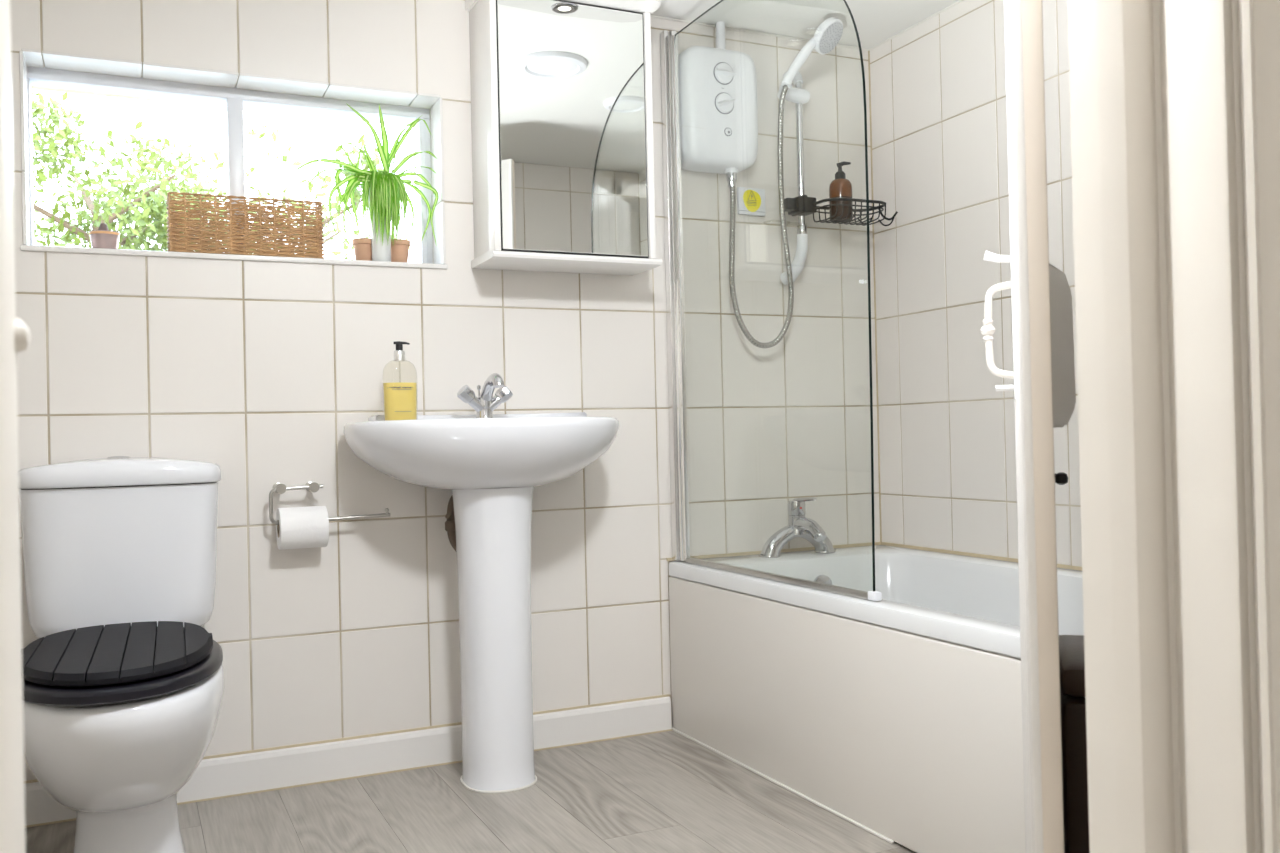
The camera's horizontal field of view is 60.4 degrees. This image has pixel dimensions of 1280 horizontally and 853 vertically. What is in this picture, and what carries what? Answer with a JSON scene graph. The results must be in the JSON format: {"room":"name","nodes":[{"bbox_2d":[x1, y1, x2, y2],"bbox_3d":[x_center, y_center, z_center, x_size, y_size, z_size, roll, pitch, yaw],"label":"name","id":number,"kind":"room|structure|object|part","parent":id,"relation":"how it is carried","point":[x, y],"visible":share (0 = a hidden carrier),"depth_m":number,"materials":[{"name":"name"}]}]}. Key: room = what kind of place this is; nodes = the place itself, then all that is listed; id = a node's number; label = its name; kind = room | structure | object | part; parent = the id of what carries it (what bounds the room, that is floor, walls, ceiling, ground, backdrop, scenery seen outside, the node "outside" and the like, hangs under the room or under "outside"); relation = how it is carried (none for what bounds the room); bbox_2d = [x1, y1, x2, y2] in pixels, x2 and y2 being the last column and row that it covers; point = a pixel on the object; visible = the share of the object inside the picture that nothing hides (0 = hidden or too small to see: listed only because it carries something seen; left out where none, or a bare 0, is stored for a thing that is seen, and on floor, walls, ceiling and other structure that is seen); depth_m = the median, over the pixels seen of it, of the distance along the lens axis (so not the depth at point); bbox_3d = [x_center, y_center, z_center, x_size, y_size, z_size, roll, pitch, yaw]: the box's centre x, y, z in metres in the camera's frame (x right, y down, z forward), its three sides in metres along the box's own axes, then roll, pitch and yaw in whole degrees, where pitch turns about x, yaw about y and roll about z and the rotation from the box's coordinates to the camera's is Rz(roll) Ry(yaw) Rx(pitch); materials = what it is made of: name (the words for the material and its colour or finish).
{"room":"bathroom","nodes":[
{"label":"bathroom","id":0,"kind":"room"},
{"bbox_2d":[10,0,881,780],"bbox_3d":[-0.434,-0.230,2.837,2.550,2.120,0.284,-1,-1,-25],"label":"wall","id":1,"kind":"structure","parent":0,"point":[257,371],"depth_m":2.64,"materials":[{"name":"tile"}]},
{"bbox_2d":[19,48,447,268],"bbox_3d":[-0.914,-0.584,2.549,0.907,0.423,0.163,-1,-1,-25],"label":"window","id":2,"kind":"structure","parent":1,"relation":"in","point":[61,70],"depth_m":2.56,"materials":[{"name":"white plastic"}]},
{"bbox_2d":[89,223,119,248],"bbox_3d":[-1.166,-0.411,2.397,0.062,0.062,0.062,-1,-1,-25],"label":"potted plant","id":3,"kind":"object","parent":2,"relation":"on","point":[103,237],"visible":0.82,"depth_m":2.38,"materials":[{"name":"pink ceramic"}]},
{"bbox_3d":[-0.898,-0.379,2.521,0.907,0.012,0.106,-1,-1,-25],"label":"sill","id":4,"kind":"part","parent":2,"relation":"part of","materials":[{"name":"white paint"}]},
{"bbox_2d":[166,192,324,258],"bbox_3d":[-0.902,-0.452,2.523,0.335,0.134,0.092,-1,-1,-25],"label":"wicker basket","id":5,"kind":"object","parent":2,"relation":"on","point":[206,240],"visible":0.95,"depth_m":2.49,"materials":[{"name":"brown wicker"}]},
{"bbox_2d":[352,238,371,260],"bbox_3d":[-0.667,-0.422,2.660,0.056,0.066,0.056,-1,-1,-25],"label":"terracotta pot","id":6,"kind":"object","parent":2,"relation":"on","point":[362,247],"visible":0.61,"depth_m":2.64,"materials":[{"name":"brown ceramic"}]},
{"bbox_2d":[289,103,438,261],"bbox_3d":[-0.658,-0.581,2.620,0.351,0.381,0.088,-1,-1,-25],"label":"spider plant","id":7,"kind":"object","parent":2,"relation":"on","point":[383,192],"visible":1,"depth_m":2.61,"materials":[{"name":"green plant"}]},
{"bbox_3d":[-0.623,-0.479,2.644,0.072,0.178,0.072,-1,-1,-25],"label":"pot","id":8,"kind":"part","parent":7,"relation":"part of","materials":[{"name":"white ceramic"}]},
{"bbox_2d":[391,239,409,261],"bbox_3d":[-0.588,-0.424,2.683,0.056,0.066,0.056,-1,-1,-25],"label":"terracotta pot","id":9,"kind":"object","parent":2,"relation":"on","point":[399,248],"visible":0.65,"depth_m":2.66,"materials":[{"name":"brown ceramic"}]},
{"bbox_2d":[269,481,389,524],"bbox_3d":[-0.711,0.171,2.515,0.267,0.092,0.061,-1,-1,-25],"label":"toilet roll holder","id":10,"kind":"object","parent":1,"relation":"attached to","point":[310,486],"visible":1,"depth_m":2.47,"materials":[{"name":"silver metal"}]},
{"bbox_3d":[-0.809,0.139,2.470,0.024,0.024,0.061,-1,-1,-25],"label":"fixing post","id":11,"kind":"part","parent":10,"relation":"part of","materials":[{"name":"silver metal"}]},
{"bbox_2d":[276,506,328,549],"bbox_3d":[-0.758,0.226,2.468,0.103,0.093,0.093,-1,-1,-25],"label":"toilet roll","id":12,"kind":"object","parent":10,"relation":"hanging from","point":[298,527],"visible":0.98,"depth_m":2.44,"materials":[{"name":"white paper"}]},
{"bbox_3d":[-0.745,0.137,2.500,0.024,0.024,0.061,-1,-1,-25],"label":"fixing post","id":13,"kind":"part","parent":10,"relation":"part of","materials":[{"name":"silver metal"}]},
{"bbox_2d":[25,694,671,827],"bbox_3d":[-0.667,0.770,2.551,1.649,0.088,0.014,-1,-1,-25],"label":"baseboard","id":14,"kind":"structure","parent":1,"relation":"attached to","point":[264,770],"depth_m":2.56,"materials":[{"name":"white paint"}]},
{"bbox_2d":[445,496,455,550],"bbox_3d":[-0.440,0.227,2.632,0.040,0.152,0.073,-1,0,11],"label":"waste pipework","id":15,"kind":"object","parent":1,"relation":"attached to","point":[450,523],"visible":0.52,"depth_m":2.61,"materials":[{"name":"metal"}]},
{"bbox_2d":[465,0,661,275],"bbox_3d":[-0.169,-0.728,2.671,0.436,0.670,0.265,-1,-1,-25],"label":"upper cabinet","id":16,"kind":"object","parent":1,"relation":"attached to","point":[562,105],"visible":1,"depth_m":2.64,"materials":[{"name":"white paint"}]},
{"bbox_2d":[471,250,661,275],"bbox_3d":[-0.179,-0.402,2.707,0.434,0.019,0.181,-1,-1,-25],"label":"shelf","id":17,"kind":"object","parent":16,"relation":"attached to","point":[608,262],"depth_m":2.67,"materials":[{"name":"white paint"}]},
{"bbox_2d":[678,21,757,173],"bbox_3d":[0.208,-0.886,2.933,0.224,0.414,0.116,-1,-1,-25],"label":"shower","id":18,"kind":"object","parent":1,"relation":"attached to","point":[718,85],"visible":0.98,"depth_m":2.89,"materials":[{"name":"white plastic"}]},
{"bbox_2d":[724,167,738,173],"bbox_3d":[0.245,-0.692,2.954,0.042,0.025,0.042,-1,-1,-25],"label":"outlet","id":19,"kind":"object","parent":18,"relation":"attached to","point":[726,169],"depth_m":2.94,"materials":[{"name":"white plastic"}]},
{"bbox_2d":[726,84,793,348],"bbox_3d":[0.324,-0.561,2.969,0.175,0.701,0.104,-1,0,6],"label":"shower hose","id":20,"kind":"object","parent":18,"relation":"attached to","point":[731,176],"visible":1,"depth_m":2.96,"materials":[{"name":"silver metal"}]},
{"bbox_2d":[737,187,765,215],"bbox_3d":[0.307,-0.620,3.032,0.086,0.075,0.010,-1,-1,-25],"label":"sticker","id":21,"kind":"object","parent":1,"relation":"attached to","point":[750,201],"visible":1,"depth_m":3.03,"materials":[{"name":"paper"}]},
{"bbox_2d":[660,0,881,600],"bbox_3d":[0.263,-0.353,2.534,0.028,1.400,0.864,-1,-1,-25],"label":"screen","id":22,"kind":"object","parent":1,"relation":"attached to","point":[674,279],"visible":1,"depth_m":2.87,"materials":[{"name":"clear glass"}]},
{"bbox_3d":[0.102,-0.343,2.885,0.023,1.387,0.036,-1,-1,-25],"label":"post","id":23,"kind":"part","parent":22,"relation":"part of","materials":[{"name":"silver metal"}]},
{"bbox_2d":[777,71,809,284],"bbox_3d":[0.427,-0.696,3.015,0.092,0.602,0.167,-1,0,4],"label":"riser rail","id":24,"kind":"object","parent":1,"relation":"attached to","point":[797,95],"visible":0.75,"depth_m":3.04,"materials":[{"name":"silver metal"}]},
{"bbox_3d":[0.444,-0.743,3.044,0.019,0.420,0.019,-1,-1,-25],"label":"rail","id":25,"kind":"part","parent":24,"relation":"part of","materials":[{"name":"silver metal"}]},
{"bbox_2d":[781,17,842,87],"bbox_3d":[0.467,-0.994,2.926,0.180,0.186,0.083,-1,-1,-25],"label":"handheld shower","id":26,"kind":"object","parent":24,"relation":"attached to","point":[828,33],"visible":1,"depth_m":2.92,"materials":[{"name":"white plastic"}]},
{"bbox_3d":[0.425,-0.968,2.926,0.105,0.136,0.028,-1,0,-12],"label":"handle","id":27,"kind":"part","parent":26,"relation":"part of","materials":[{"name":"white plastic"}]},
{"bbox_2d":[784,195,897,225],"bbox_3d":[0.563,-0.591,3.033,0.326,0.088,0.166,-1,-1,-25],"label":"shower caddy","id":28,"kind":"object","parent":24,"relation":"attached to","point":[803,204],"visible":0.94,"depth_m":3.00,"materials":[{"name":"black metal"}]},
{"bbox_2d":[829,161,852,221],"bbox_3d":[0.552,-0.647,3.027,0.063,0.162,0.063,-1,-1,-25],"label":"pump bottle","id":29,"kind":"object","parent":28,"relation":"in","point":[841,186],"visible":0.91,"depth_m":3.00,"materials":[{"name":"brown plastic"}]},
{"bbox_2d":[25,730,915,852],"bbox_3d":[0.246,0.808,0.775,3.100,0.060,4.400,-1,-1,-25],"label":"floor","id":30,"kind":"structure","parent":0,"point":[661,792],"depth_m":2.27,"materials":[{"name":"grey"}]},
{"bbox_2d":[19,456,224,852],"bbox_3d":[-0.942,0.435,2.010,0.389,0.760,0.764,-1,-1,-25],"label":"toilet","id":31,"kind":"object","parent":30,"relation":"on","point":[123,680],"visible":0.96,"depth_m":2.00,"materials":[{"name":"white ceramic"}]},
{"bbox_3d":[-0.908,0.395,1.914,0.307,0.009,0.510,-1,-1,-25],"label":"seat lid","id":32,"kind":"part","parent":31,"relation":"part of","materials":[{"name":"black paint"}]},
{"bbox_3d":[-1.071,0.092,2.272,0.389,0.055,0.190,-1,-1,-25],"label":"cistern lid","id":33,"kind":"part","parent":31,"relation":"part of","materials":[{"name":"white ceramic"}]},
{"bbox_3d":[-0.903,0.413,1.903,0.343,0.020,0.538,-1,-1,-25],"label":"seat","id":34,"kind":"part","parent":31,"relation":"part of","materials":[{"name":"black paint"}]},
{"bbox_2d":[343,373,618,792],"bbox_3d":[-0.323,0.342,2.489,0.618,0.928,0.427,-1,-1,-25],"label":"washbasin","id":35,"kind":"object","parent":30,"relation":"on","point":[492,464],"visible":0.99,"depth_m":2.42,"materials":[{"name":"white ceramic"}]},
{"bbox_2d":[382,341,417,420],"bbox_3d":[-0.535,-0.101,2.453,0.076,0.178,0.048,-1,-1,-25],"label":"soap bottle","id":36,"kind":"object","parent":35,"relation":"on","point":[400,398],"visible":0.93,"depth_m":2.44,"materials":[{"name":"yellow plastic"}]},
{"bbox_3d":[-0.403,-0.075,2.550,0.043,0.043,0.037,-1,-1,-25],"label":"tap handle","id":37,"kind":"part","parent":35,"relation":"part of","materials":[{"name":"silver metal"}]},
{"bbox_3d":[-0.380,-0.078,2.597,0.009,0.040,0.009,-1,0,-10],"label":"pop rod","id":38,"kind":"part","parent":35,"relation":"part of","materials":[{"name":"silver metal"}]},
{"bbox_2d":[343,417,618,489],"bbox_3d":[-0.329,0.063,2.491,0.618,0.157,0.427,-1,-1,-25],"label":"basin","id":39,"kind":"object","parent":35,"relation":"in","point":[450,453],"depth_m":2.33,"materials":[{"name":"white ceramic"}]},
{"bbox_3d":[-0.320,-0.077,2.588,0.043,0.043,0.037,-1,-1,-25],"label":"tap handle","id":40,"kind":"part","parent":35,"relation":"part of","materials":[{"name":"silver metal"}]},
{"bbox_2d":[668,545,1083,852],"bbox_3d":[0.750,0.557,2.284,0.700,0.443,1.699,-1,-1,-25],"label":"bathtub","id":41,"kind":"object","parent":30,"relation":"on","point":[898,716],"visible":0.71,"depth_m":2.24,"materials":[{"name":"white plastic"}]},
{"bbox_2d":[759,497,835,557],"bbox_3d":[0.447,0.274,2.959,0.237,0.169,0.147,-1,-1,-25],"label":"mixer tap","id":42,"kind":"object","parent":41,"relation":"on","point":[799,525],"visible":0.97,"depth_m":2.97,"materials":[{"name":"silver metal"}]},
{"bbox_3d":[0.444,0.199,2.968,0.017,0.018,0.086,-1,-1,-30],"label":"lever","id":43,"kind":"part","parent":42,"relation":"part of","materials":[{"name":"silver metal"}]},
{"bbox_2d":[668,545,1083,658],"bbox_3d":[0.750,0.520,2.285,0.697,0.368,1.699,-1,-1,-25],"label":"tub","id":44,"kind":"object","parent":41,"relation":"in","point":[933,605],"depth_m":2.59,"materials":[{"name":"white plastic"}]},
{"bbox_2d":[1059,635,1089,852],"bbox_3d":[0.612,0.525,1.346,0.181,0.499,0.220,-1,0,18],"label":"trash can","id":45,"kind":"object","parent":30,"relation":"on","point":[1071,647],"visible":0.26,"depth_m":1.27,"materials":[{"name":"black"}]},
{"bbox_3d":[0.606,0.294,1.348,0.181,0.038,0.220,-1,0,18],"label":"lid","id":46,"kind":"part","parent":45,"relation":"part of","materials":[{"name":"brown plastic"}]},
{"bbox_2d":[651,0,958,48],"bbox_3d":[-0.015,-1.152,1.905,2.550,0.110,2.200,-1,-1,-25],"label":"ceiling","id":47,"kind":"structure","parent":0,"point":[876,21],"depth_m":2.93,"materials":[{"name":"white paint"}]},
{"bbox_2d":[869,0,1081,570],"bbox_3d":[1.206,-0.272,2.239,0.124,2.120,2.202,-1,-1,-25],"label":"wall","id":48,"kind":"structure","parent":0,"point":[938,84],"depth_m":2.90,"materials":[{"name":"tile"}]},
{"bbox_2d":[980,0,1075,852],"bbox_3d":[0.451,-0.100,1.324,0.123,1.735,0.734,-2,-1,23],"label":"door","id":49,"kind":"structure","parent":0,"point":[1043,373],"depth_m":0.97,"materials":[{"name":"beige paint"}]},
{"bbox_3d":[0.502,-0.135,1.546,0.046,0.138,0.021,-2,-1,26],"label":"pull handle","id":50,"kind":"part","parent":49,"relation":"part of","materials":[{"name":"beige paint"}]},
{"bbox_3d":[0.524,-0.157,1.541,0.006,0.240,0.045,-1,0,18],"label":"latch plate","id":51,"kind":"part","parent":49,"relation":"part of","materials":[{"name":"white paint"}]},
{"bbox_3d":[0.341,-0.100,0.975,0.008,1.735,0.006,-1,0,18],"label":"edge moulding","id":52,"kind":"part","parent":49,"relation":"part of","materials":[{"name":"white paint"}]},
{"bbox_3d":[0.567,0.071,1.515,0.044,0.019,0.017,-1,0,11],"label":"bolt knob","id":53,"kind":"part","parent":49,"relation":"part of","materials":[{"name":"black plastic"}]},
{"bbox_3d":[0.466,-0.266,0.910,2.590,2.120,0.120,-1,-1,-25],"label":"wall","id":54,"kind":"structure","parent":0,"visible":0},
{"bbox_2d":[0,0,25,852],"bbox_3d":[-0.359,-0.141,0.522,0.102,1.860,0.150,-1,-1,-25],"label":"trim","id":55,"kind":"structure","parent":54,"relation":"attached to","point":[12,781],"depth_m":0.53,"materials":[{"name":"beige paint"}]},
{"bbox_2d":[14,318,29,352],"bbox_3d":[-0.333,-0.046,0.569,0.030,0.021,0.020,-1,-1,-42],"label":"door knob","id":56,"kind":"object","parent":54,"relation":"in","point":[21,331],"depth_m":0.57,"materials":[{"name":"beige paint"}]},
{"bbox_2d":[1067,0,1279,852],"bbox_3d":[0.461,-0.156,0.896,0.136,1.860,0.147,-1,-1,-25],"label":"trim","id":57,"kind":"structure","parent":54,"relation":"attached to","point":[1175,104],"depth_m":0.87,"materials":[{"name":"beige paint"}]},
{"label":"outside","id":58,"kind":"structure","parent":0,"visible":0},
{"bbox_3d":[-12.071,1.807,30.603,60.000,0.200,59.500,-1,-1,-25],"label":"ground","id":59,"kind":"structure","parent":58,"visible":0},
{"bbox_2d":[32,90,226,250],"bbox_3d":[-3.697,-0.480,7.792,1.783,3.618,1.887,-1,-1,-25],"label":"tree","id":60,"kind":"object","parent":59,"relation":"on","point":[154,205],"visible":0.44,"depth_m":7.49,"materials":[{"name":"green plant"}]},
{"bbox_2d":[213,120,409,259],"bbox_3d":[-3.505,-0.824,11.251,2.376,4.352,2.097,-1,-1,-25],"label":"tree","id":61,"kind":"object","parent":59,"relation":"on","point":[252,180],"visible":0.2,"depth_m":10.91,"materials":[{"name":"green plant"}]}
]}

